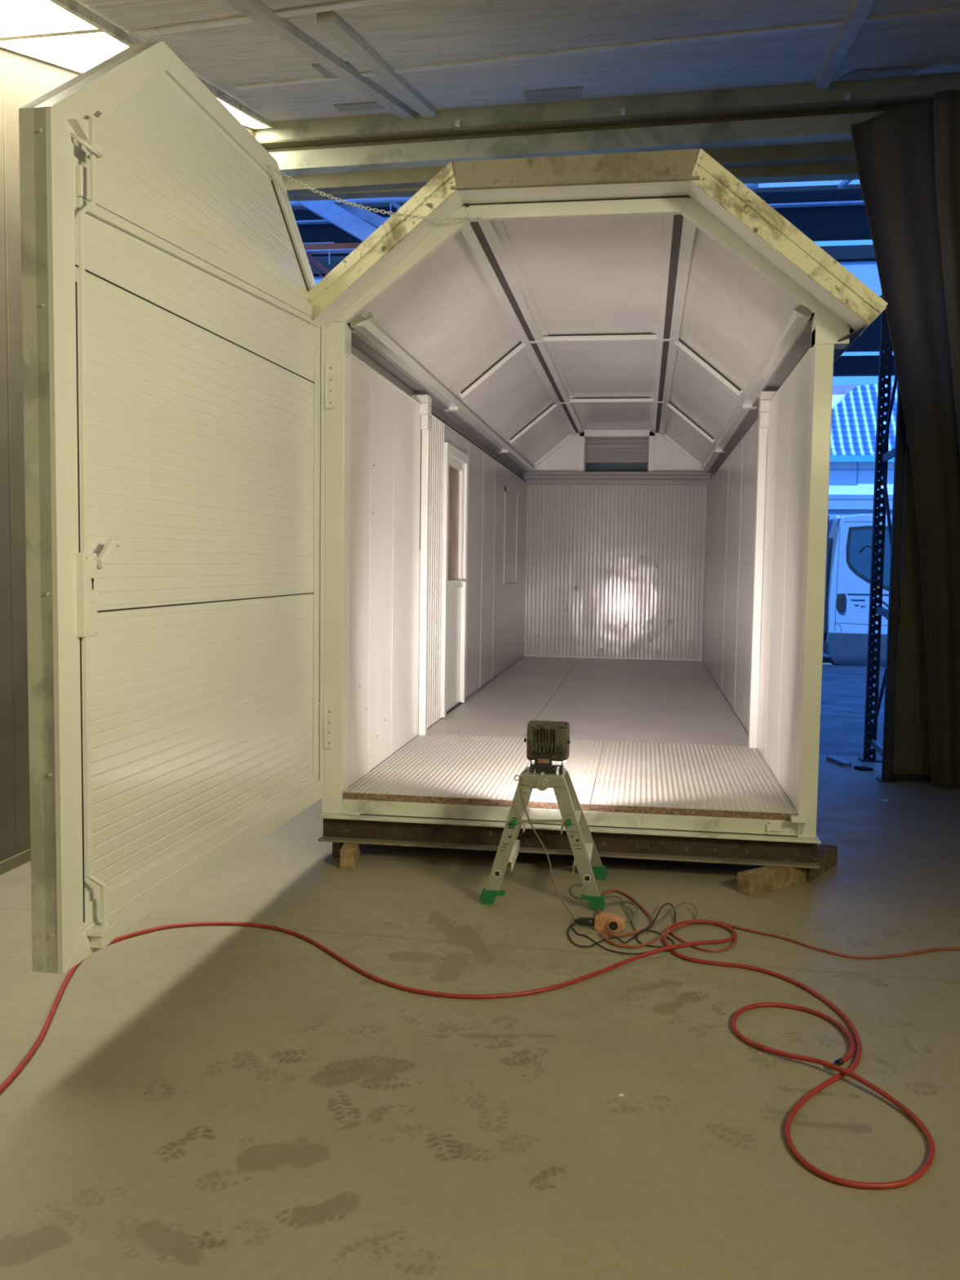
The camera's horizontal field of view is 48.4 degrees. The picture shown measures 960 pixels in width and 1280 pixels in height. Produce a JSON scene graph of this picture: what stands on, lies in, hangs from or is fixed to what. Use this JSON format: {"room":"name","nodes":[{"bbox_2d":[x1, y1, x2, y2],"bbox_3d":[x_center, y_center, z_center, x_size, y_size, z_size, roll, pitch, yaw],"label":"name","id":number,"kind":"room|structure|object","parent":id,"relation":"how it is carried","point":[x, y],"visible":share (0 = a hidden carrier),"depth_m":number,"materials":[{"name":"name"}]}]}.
{"room":"industrial workshop","nodes":[
{"label":"industrial workshop","id":0,"kind":"room"},
{"bbox_2d":[0,48,255,862],"bbox_3d":[-2.905,-1.311,2.447,0.140,5.400,13.020,1,4,9],"label":"wall","id":1,"kind":"structure","parent":0,"point":[24,79],"depth_m":5.45,"materials":[{"name":"white paint"}]},
{"bbox_2d":[0,848,31,875],"bbox_3d":[-2.867,1.355,2.614,0.015,0.060,13.000,1,4,9],"label":"baseboard","id":2,"kind":"structure","parent":1,"relation":"attached to","point":[10,864],"depth_m":5.54,"materials":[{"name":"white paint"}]},
{"bbox_2d":[255,72,959,141],"bbox_3d":[1.453,-4.103,8.209,6.610,0.282,0.120,1,4,9],"label":"ceiling beam","id":3,"kind":"structure","parent":1,"relation":"attached to","point":[926,85],"depth_m":8.21,"materials":[{"name":"white metal"}]},
{"bbox_2d":[308,255,567,484],"bbox_3d":[-0.529,-4.448,21.732,9.800,9.000,0.200,1,4,9],"label":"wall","id":4,"kind":"structure","parent":0,"point":[336,257],"depth_m":21.79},
{"bbox_2d":[0,755,959,1279],"bbox_3d":[0.464,1.433,2.591,6.610,0.001,13.950,1,4,9],"label":"floor","id":5,"kind":"structure","parent":0,"point":[195,1102],"depth_m":3.36,"materials":[{"name":"concrete"}]},
{"bbox_2d":[332,842,343,857],"bbox_3d":[-0.767,1.128,5.952,0.045,0.100,0.250,1,4,9],"label":"block","id":6,"kind":"object","parent":5,"relation":"on","point":[336,846],"visible":0.33,"depth_m":5.83,"materials":[{"name":"brown wood"}]},
{"bbox_2d":[339,842,362,868],"bbox_3d":[-0.696,1.141,5.776,0.079,0.100,0.344,1,4,0],"label":"block","id":7,"kind":"object","parent":5,"relation":"on","point":[349,853],"visible":0.76,"depth_m":5.61,"materials":[{"name":"brown wood"}]},
{"bbox_2d":[317,813,821,868],"bbox_3d":[0.429,1.047,5.637,2.620,0.140,0.140,1,4,9],"label":"steel beam","id":8,"kind":"structure","parent":7,"relation":"on","point":[615,842],"depth_m":5.59,"materials":[{"name":"brown metal"}]},
{"bbox_2d":[18,41,887,973],"bbox_3d":[0.960,-0.920,8.768,2.984,3.355,11.763,1,4,9],"label":"cabin","id":9,"kind":"object","parent":8,"relation":"on","point":[294,542],"visible":0.99,"depth_m":5.52,"materials":[{"name":"white metal"}]},
{"bbox_2d":[586,439,648,462],"bbox_3d":[1.851,-2.493,14.449,0.855,0.475,0.070,1,4,9],"label":"shutter","id":10,"kind":"object","parent":9,"relation":"hanging from","point":[597,451],"depth_m":14.44,"materials":[{"name":"grey paint"}]},
{"bbox_2d":[0,919,935,1189],"bbox_3d":[-0.133,1.326,3.741,2.896,0.034,2.054,1,4,-3],"label":"extension cord","id":11,"kind":"object","parent":5,"relation":"on","point":[835,1064],"visible":0.97,"depth_m":3.83,"materials":[{"name":"red rubber"}]},
{"bbox_2d":[480,766,607,911],"bbox_3d":[0.331,0.930,5.266,0.601,0.622,0.552,1,4,9],"label":"step ladder","id":12,"kind":"object","parent":5,"relation":"on","point":[587,860],"visible":0.99,"depth_m":5.04,"materials":[{"name":"metal"}]},
{"bbox_2d":[494,871,499,875],"bbox_3d":[0.082,1.106,5.051,0.022,0.022,0.003,1,4,9],"label":"socket","id":13,"kind":"object","parent":12,"relation":"attached to","point":[496,873],"depth_m":5.05,"materials":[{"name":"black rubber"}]},
{"bbox_2d":[514,720,595,926],"bbox_3d":[0.321,0.835,4.963,0.308,0.846,0.597,0,4,-10],"label":"lamp","id":14,"kind":"object","parent":12,"relation":"on","point":[548,742],"visible":1,"depth_m":5.07,"materials":[{"name":"black metal"}]},
{"bbox_2d":[584,875,589,880],"bbox_3d":[0.502,1.115,4.995,0.022,0.022,0.003,1,4,9],"label":"socket","id":15,"kind":"object","parent":12,"relation":"attached to","point":[586,877],"depth_m":4.99,"materials":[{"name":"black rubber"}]},
{"bbox_2d":[594,900,639,923],"bbox_3d":[0.636,1.252,4.928,0.196,0.030,0.290,3,4,25],"label":"cable","id":16,"kind":"object","parent":5,"relation":"on","point":[619,901],"visible":0.89,"depth_m":4.98,"materials":[{"name":"grey rubber"}]},
{"bbox_2d":[567,902,675,947],"bbox_3d":[0.666,1.264,4.735,0.662,0.037,0.301,-1,5,-26],"label":"cable","id":17,"kind":"object","parent":5,"relation":"on","point":[663,905],"visible":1,"depth_m":4.63,"materials":[{"name":"black rubber"}]},
{"bbox_2d":[571,926,675,955],"bbox_3d":[0.607,1.287,4.573,0.452,0.015,0.293,1,4,9],"label":"cable","id":18,"kind":"object","parent":5,"relation":"on","point":[573,929],"visible":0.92,"depth_m":4.54,"materials":[{"name":"black rubber"}]},
{"bbox_2d":[569,883,697,933],"bbox_3d":[0.726,1.238,5.090,0.408,0.042,0.732,-1,4,-26],"label":"cable","id":19,"kind":"object","parent":5,"relation":"on","point":[571,893],"visible":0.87,"depth_m":4.96,"materials":[{"name":"rubber"}]},
{"bbox_2d":[669,923,737,952],"bbox_3d":[1.012,1.290,4.634,0.315,0.010,0.293,-1,4,-25],"label":"cable","id":20,"kind":"object","parent":5,"relation":"on","point":[671,933],"visible":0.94,"depth_m":4.51,"materials":[{"name":"red rubber"}]},
{"bbox_2d":[737,866,805,896],"bbox_3d":[1.473,1.200,5.383,0.416,0.100,0.092,-2,5,-34],"label":"block","id":21,"kind":"object","parent":5,"relation":"on","point":[754,882],"visible":0.86,"depth_m":5.32,"materials":[{"name":"brown wood"}]},
{"bbox_2d":[594,888,959,959],"bbox_3d":[1.514,1.264,4.753,1.986,0.078,0.788,1,4,9],"label":"lead","id":22,"kind":"object","parent":5,"relation":"on","point":[606,922],"visible":0.96,"depth_m":4.67,"materials":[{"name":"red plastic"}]},
{"bbox_2d":[594,911,625,932],"bbox_3d":[0.574,1.253,4.716,0.137,0.078,0.080,1,4,9],"label":"socket","id":23,"kind":"object","parent":22,"relation":"attached to","point":[611,922],"depth_m":4.70,"materials":[{"name":"orange plastic"}]},
{"bbox_2d":[805,843,837,881],"bbox_3d":[1.791,1.183,5.683,0.085,0.100,0.435,4,5,36],"label":"block","id":24,"kind":"object","parent":5,"relation":"on","point":[827,855],"visible":0.69,"depth_m":5.68,"materials":[{"name":"brown wood"}]},
{"bbox_2d":[826,755,851,766],"bbox_3d":[2.982,1.009,8.873,0.073,0.030,0.312,0,4,-7],"label":"steel shim","id":25,"kind":"object","parent":5,"relation":"on","point":[833,759],"visible":1,"depth_m":8.83,"materials":[{"name":"grey metal"}]},
{"bbox_2d":[853,765,873,770],"bbox_3d":[3.090,1.035,8.600,0.088,0.020,0.129,-1,4,-20],"label":"steel shim","id":26,"kind":"object","parent":5,"relation":"on","point":[858,767],"visible":1,"depth_m":8.57,"materials":[{"name":"black metal"}]},
{"bbox_2d":[857,293,906,782],"bbox_3d":[3.253,-1.198,8.441,0.187,4.500,1.039,2,4,11],"label":"upright","id":27,"kind":"object","parent":5,"relation":"on","point":[895,527],"visible":0.85,"depth_m":8.74,"materials":[{"name":"blue metal"}]},
{"bbox_2d":[849,101,959,787],"bbox_3d":[3.312,-1.377,7.762,1.368,4.925,0.107,1,4,9],"label":"curtain","id":28,"kind":"object","parent":5,"relation":"on","point":[894,148],"visible":0.94,"depth_m":7.73,"materials":[{"name":"black fabric"}]},
{"bbox_2d":[892,431,931,782],"bbox_3d":[3.720,-0.384,8.018,1.090,2.950,0.085,1,4,9],"label":"curtain","id":29,"kind":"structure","parent":5,"relation":"on","point":[911,746],"depth_m":8.12,"materials":[{"name":"black fabric"}]},
{"bbox_2d":[933,89,959,454],"bbox_3d":[3.783,-1.363,7.560,1.285,4.940,0.208,1,4,9],"label":"curtain","id":30,"kind":"object","parent":5,"relation":"on","point":[946,102],"visible":1,"depth_m":7.50,"materials":[{"name":"black fabric"}]},
{"bbox_2d":[75,0,959,122],"bbox_3d":[0.515,-3.072,1.994,6.750,1.915,13.400,1,4,9],"label":"ceiling","id":31,"kind":"structure","parent":0,"point":[406,33],"depth_m":6.12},
{"bbox_2d":[0,0,106,39],"bbox_3d":[-2.088,-2.562,4.152,0.897,0.562,1.800,1,4,9],"label":"ceiling light","id":32,"kind":"object","parent":31,"relation":"attached to","point":[18,18],"visible":1,"depth_m":4.76,"materials":[{"name":"white plastic"}]},
{"bbox_2d":[0,20,216,94],"bbox_3d":[-1.920,-3.208,5.968,0.654,0.590,1.920,1,4,9],"label":"ceiling light","id":33,"kind":"object","parent":31,"relation":"attached to","point":[77,52],"visible":0.33,"depth_m":5.34,"materials":[{"name":"white plastic"}]},
{"bbox_2d":[0,31,128,72],"bbox_3d":[-1.926,-3.201,5.970,0.596,0.545,1.850,1,4,9],"label":"diffuser","id":34,"kind":"object","parent":33,"relation":"attached to","point":[80,52],"depth_m":5.35,"materials":[{"name":"white plastic"}]},
{"bbox_2d":[213,87,273,129],"bbox_3d":[-1.765,-3.842,7.752,0.395,0.533,1.730,1,4,9],"label":"ceiling light","id":35,"kind":"object","parent":31,"relation":"attached to","point":[248,117],"visible":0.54,"depth_m":7.84,"materials":[{"name":"white plastic"}]},
{"bbox_2d":[217,97,266,128],"bbox_3d":[-1.771,-3.835,7.753,0.337,0.487,1.660,1,4,9],"label":"diffuser","id":36,"kind":"object","parent":35,"relation":"attached to","point":[247,117],"depth_m":7.87,"materials":[{"name":"white plastic"}]},
{"bbox_2d":[126,0,404,38],"bbox_3d":[1.086,-2.793,4.299,6.240,0.260,0.098,2,4,20],"label":"trim","id":37,"kind":"structure","parent":31,"relation":"attached to","point":[346,4],"depth_m":5.07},
{"bbox_2d":[222,0,416,119],"bbox_3d":[-0.884,-3.221,5.850,0.107,1.560,5.406,1,4,7],"label":"ceiling beam","id":38,"kind":"structure","parent":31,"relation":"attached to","point":[256,11],"depth_m":5.77,"materials":[{"name":"metal"}]},
{"bbox_2d":[311,61,356,78],"bbox_3d":[-0.868,-3.475,6.514,0.219,0.142,0.471,1,4,4],"label":"ceiling patch","id":39,"kind":"structure","parent":31,"relation":"attached to","point":[320,68],"depth_m":6.45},
{"bbox_2d":[333,101,384,111],"bbox_3d":[-0.901,-3.988,7.979,0.390,0.102,0.300,1,4,9],"label":"ceiling patch","id":40,"kind":"structure","parent":31,"relation":"attached to","point":[363,105],"depth_m":7.94,"materials":[{"name":"grey"}]},
{"bbox_2d":[316,10,437,118],"bbox_3d":[-0.551,-3.552,6.750,0.113,1.031,3.532,1,4,5],"label":"ceiling beam","id":41,"kind":"structure","parent":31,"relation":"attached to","point":[331,22],"depth_m":6.09,"materials":[{"name":"metal"}]},
{"bbox_2d":[524,86,582,102],"bbox_3d":[0.543,-4.016,7.857,0.460,0.160,0.500,1,4,9],"label":"ceiling patch","id":42,"kind":"structure","parent":31,"relation":"attached to","point":[574,92],"depth_m":7.80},
{"bbox_2d":[234,7,959,90],"bbox_3d":[1.365,-3.418,6.041,6.183,0.174,0.099,2,4,17],"label":"trim","id":43,"kind":"structure","parent":31,"relation":"attached to","point":[951,11],"depth_m":6.18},
{"bbox_2d":[815,0,875,89],"bbox_3d":[1.923,-3.200,5.395,0.089,1.558,5.372,2,4,13],"label":"batten","id":44,"kind":"object","parent":31,"relation":"attached to","point":[859,10],"visible":1,"depth_m":6.13,"materials":[{"name":"paint"}]},
{"bbox_2d":[837,64,928,80],"bbox_3d":[2.862,-4.040,7.601,0.540,0.133,0.400,1,4,9],"label":"ceiling patch","id":45,"kind":"structure","parent":31,"relation":"attached to","point":[898,71],"depth_m":7.56,"materials":[{"name":"grey"}]},
{"bbox_2d":[288,160,858,201],"bbox_3d":[1.497,-4.114,8.495,6.610,0.940,0.140,1,4,9],"label":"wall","id":46,"kind":"structure","parent":0,"point":[837,171],"depth_m":8.36,"materials":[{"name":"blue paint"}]},
{"bbox_2d":[282,140,855,195],"bbox_3d":[1.472,-3.770,8.391,6.610,0.272,0.120,1,4,9],"label":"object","id":47,"kind":"structure","parent":46,"relation":"attached to","point":[838,151],"depth_m":8.35,"materials":[{"name":"brown paint"}]},
{"bbox_2d":[313,261,881,294],"bbox_3d":[4.625,-5.660,16.828,21.000,0.038,1.950,1,4,9],"label":"hall roof","id":48,"kind":"structure","parent":0,"point":[866,272],"depth_m":16.26,"materials":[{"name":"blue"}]},
{"bbox_2d":[346,179,859,199],"bbox_3d":[3.664,-4.895,10.614,21.000,0.966,4.800,1,4,9],"label":"hall roof","id":49,"kind":"structure","parent":0,"point":[854,181],"depth_m":12.79,"materials":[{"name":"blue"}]},
{"bbox_2d":[302,203,391,264],"bbox_3d":[-2.939,-4.624,11.485,7.500,1.230,0.115,1,4,9],"label":"crossbar","id":50,"kind":"object","parent":49,"relation":"hanging from","point":[313,248],"visible":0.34,"depth_m":11.27,"materials":[{"name":"blue metal"}]},
{"bbox_2d":[306,252,330,278],"bbox_3d":[-1.580,-3.862,11.332,0.610,0.490,0.110,1,4,9],"label":"brace","id":51,"kind":"object","parent":50,"relation":"attached to","point":[310,258],"visible":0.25,"depth_m":11.30,"materials":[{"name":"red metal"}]},
{"bbox_2d":[337,199,386,228],"bbox_3d":[-1.120,-4.368,11.079,0.869,0.508,0.120,1,4,9],"label":"brace","id":52,"kind":"object","parent":50,"relation":"attached to","point":[374,220],"visible":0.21,"depth_m":11.03,"materials":[{"name":"metal"}]},
{"bbox_2d":[401,179,853,197],"bbox_3d":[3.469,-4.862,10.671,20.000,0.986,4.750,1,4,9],"label":"rib","id":53,"kind":"object","parent":49,"relation":"attached to","point":[844,183],"visible":0.04,"depth_m":12.64,"materials":[{"name":"metal"}]},
{"label":"outside","id":54,"kind":"structure","parent":0,"visible":0},
{"bbox_2d":[296,200,377,241],"bbox_3d":[-1.435,-4.345,10.987,0.936,0.646,0.120,1,4,9],"label":"brace","id":55,"kind":"object","parent":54,"point":[335,215],"visible":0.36,"depth_m":10.93,"materials":[{"name":"metal"}]},
{"bbox_2d":[289,183,758,206],"bbox_3d":[-1.990,-4.530,11.090,9.500,0.025,0.060,1,4,9],"label":"flange","id":56,"kind":"object","parent":55,"relation":"attached to","point":[752,185],"visible":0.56,"depth_m":10.93,"materials":[{"name":"blue metal"}]},
{"bbox_2d":[390,202,400,209],"bbox_3d":[-0.805,-4.437,11.016,0.248,0.204,0.120,1,4,9],"label":"brace","id":57,"kind":"object","parent":56,"relation":"attached to","point":[395,205],"visible":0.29,"depth_m":10.96,"materials":[{"name":"metal"}]},
{"bbox_3d":[-6.242,-4.133,16.140,0.200,9.000,12.600,1,4,9],"label":"wall","id":58,"kind":"structure","parent":0,"visible":0},
{"bbox_2d":[295,200,864,224],"bbox_3d":[4.030,-5.290,12.964,21.000,0.021,0.100,1,4,9],"label":"beam","id":59,"kind":"structure","parent":58,"relation":"attached to","point":[841,202],"depth_m":12.96,"materials":[{"name":"metal"}]},
{"bbox_2d":[291,183,871,256],"bbox_3d":[4.052,-5.244,13.116,21.000,0.620,0.200,1,4,9],"label":"beam","id":60,"kind":"structure","parent":58,"relation":"attached to","point":[832,223],"depth_m":13.03,"materials":[{"name":"blue metal"}]},
{"bbox_2d":[308,244,875,276],"bbox_3d":[4.468,-5.686,15.785,21.000,0.196,0.150,1,4,9],"label":"beam","id":61,"kind":"structure","parent":58,"relation":"attached to","point":[851,253],"depth_m":15.59,"materials":[{"name":"blue metal"}]},
{"bbox_2d":[832,355,896,376],"bbox_3d":[4.787,-4.617,18.066,21.000,0.303,0.200,1,4,9],"label":"beam","id":62,"kind":"structure","parent":58,"relation":"attached to","point":[844,366],"depth_m":17.74,"materials":[{"name":"blue metal"}]},
{"bbox_2d":[844,295,893,351],"bbox_3d":[4.781,-5.273,17.920,21.000,0.863,0.200,1,4,9],"label":"beam","id":63,"kind":"structure","parent":58,"relation":"attached to","point":[868,340],"depth_m":17.59,"materials":[{"name":"blue metal"}]},
{"bbox_3d":[3.766,-1.145,1.425,0.140,5.400,13.000,1,4,9],"label":"wall","id":64,"kind":"structure","parent":0,"visible":0},
{"bbox_2d":[454,119,461,127],"bbox_3d":[-0.172,-4.056,8.359,0.035,0.065,0.079,1,4,9],"label":"clip","id":65,"kind":"object","parent":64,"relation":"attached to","point":[458,122],"visible":1,"depth_m":8.34,"materials":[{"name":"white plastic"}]},
{"bbox_2d":[269,111,884,177],"bbox_3d":[1.458,-3.875,8.279,6.610,0.277,0.210,1,4,9],"label":"ceiling beam","id":66,"kind":"structure","parent":64,"relation":"attached to","point":[832,127],"depth_m":8.29,"materials":[{"name":"grey metal"}]},
{"bbox_2d":[258,94,933,152],"bbox_3d":[1.446,-4.008,8.181,6.610,0.152,0.110,1,4,9],"label":"trim","id":67,"kind":"structure","parent":64,"relation":"attached to","point":[895,101],"depth_m":8.25,"materials":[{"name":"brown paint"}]},
{"bbox_2d":[620,107,625,116],"bbox_3d":[1.094,-4.050,8.165,0.035,0.065,0.079,1,4,9],"label":"clip","id":68,"kind":"object","parent":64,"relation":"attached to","point":[622,109],"visible":1,"depth_m":8.13,"materials":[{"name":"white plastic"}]},
{"bbox_2d":[844,92,850,101],"bbox_3d":[2.725,-4.043,7.916,0.035,0.065,0.079,1,4,9],"label":"clip","id":69,"kind":"object","parent":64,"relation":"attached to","point":[846,95],"visible":1,"depth_m":7.90,"materials":[{"name":"white plastic"}]},
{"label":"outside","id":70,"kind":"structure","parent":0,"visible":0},
{"bbox_2d":[522,652,885,757],"bbox_3d":[28.559,-0.698,38.697,72.000,0.059,66.050,1,4,9],"label":"ground","id":71,"kind":"structure","parent":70,"point":[843,687],"depth_m":12.25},
{"bbox_2d":[832,384,864,398],"bbox_3d":[13.344,-6.048,44.237,8.000,9.400,3.000,1,4,9],"label":"sky","id":72,"kind":"structure","parent":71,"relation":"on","point":[837,389],"depth_m":45.00,"materials":[{"name":"blue"}]},
{"bbox_2d":[822,513,892,666],"bbox_3d":[4.993,-0.970,19.020,6.300,2.640,2.150,1,4,9],"label":"van","id":73,"kind":"object","parent":71,"relation":"on","point":[849,537],"visible":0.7,"depth_m":17.80,"materials":[{"name":"white paint"}]},
{"bbox_2d":[827,500,893,519],"bbox_3d":[10.137,-2.180,30.392,4.200,3.550,0.400,1,4,9],"label":"wall","id":74,"kind":"structure","parent":71,"relation":"on","point":[836,508],"depth_m":30.07,"materials":[{"name":"white paint"}]},
{"bbox_2d":[828,381,897,500],"bbox_3d":[13.038,-5.231,39.016,11.000,8.500,7.500,1,4,9],"label":"house","id":75,"kind":"structure","parent":71,"relation":"on","point":[854,415],"depth_m":36.28,"materials":[{"name":"tile"}]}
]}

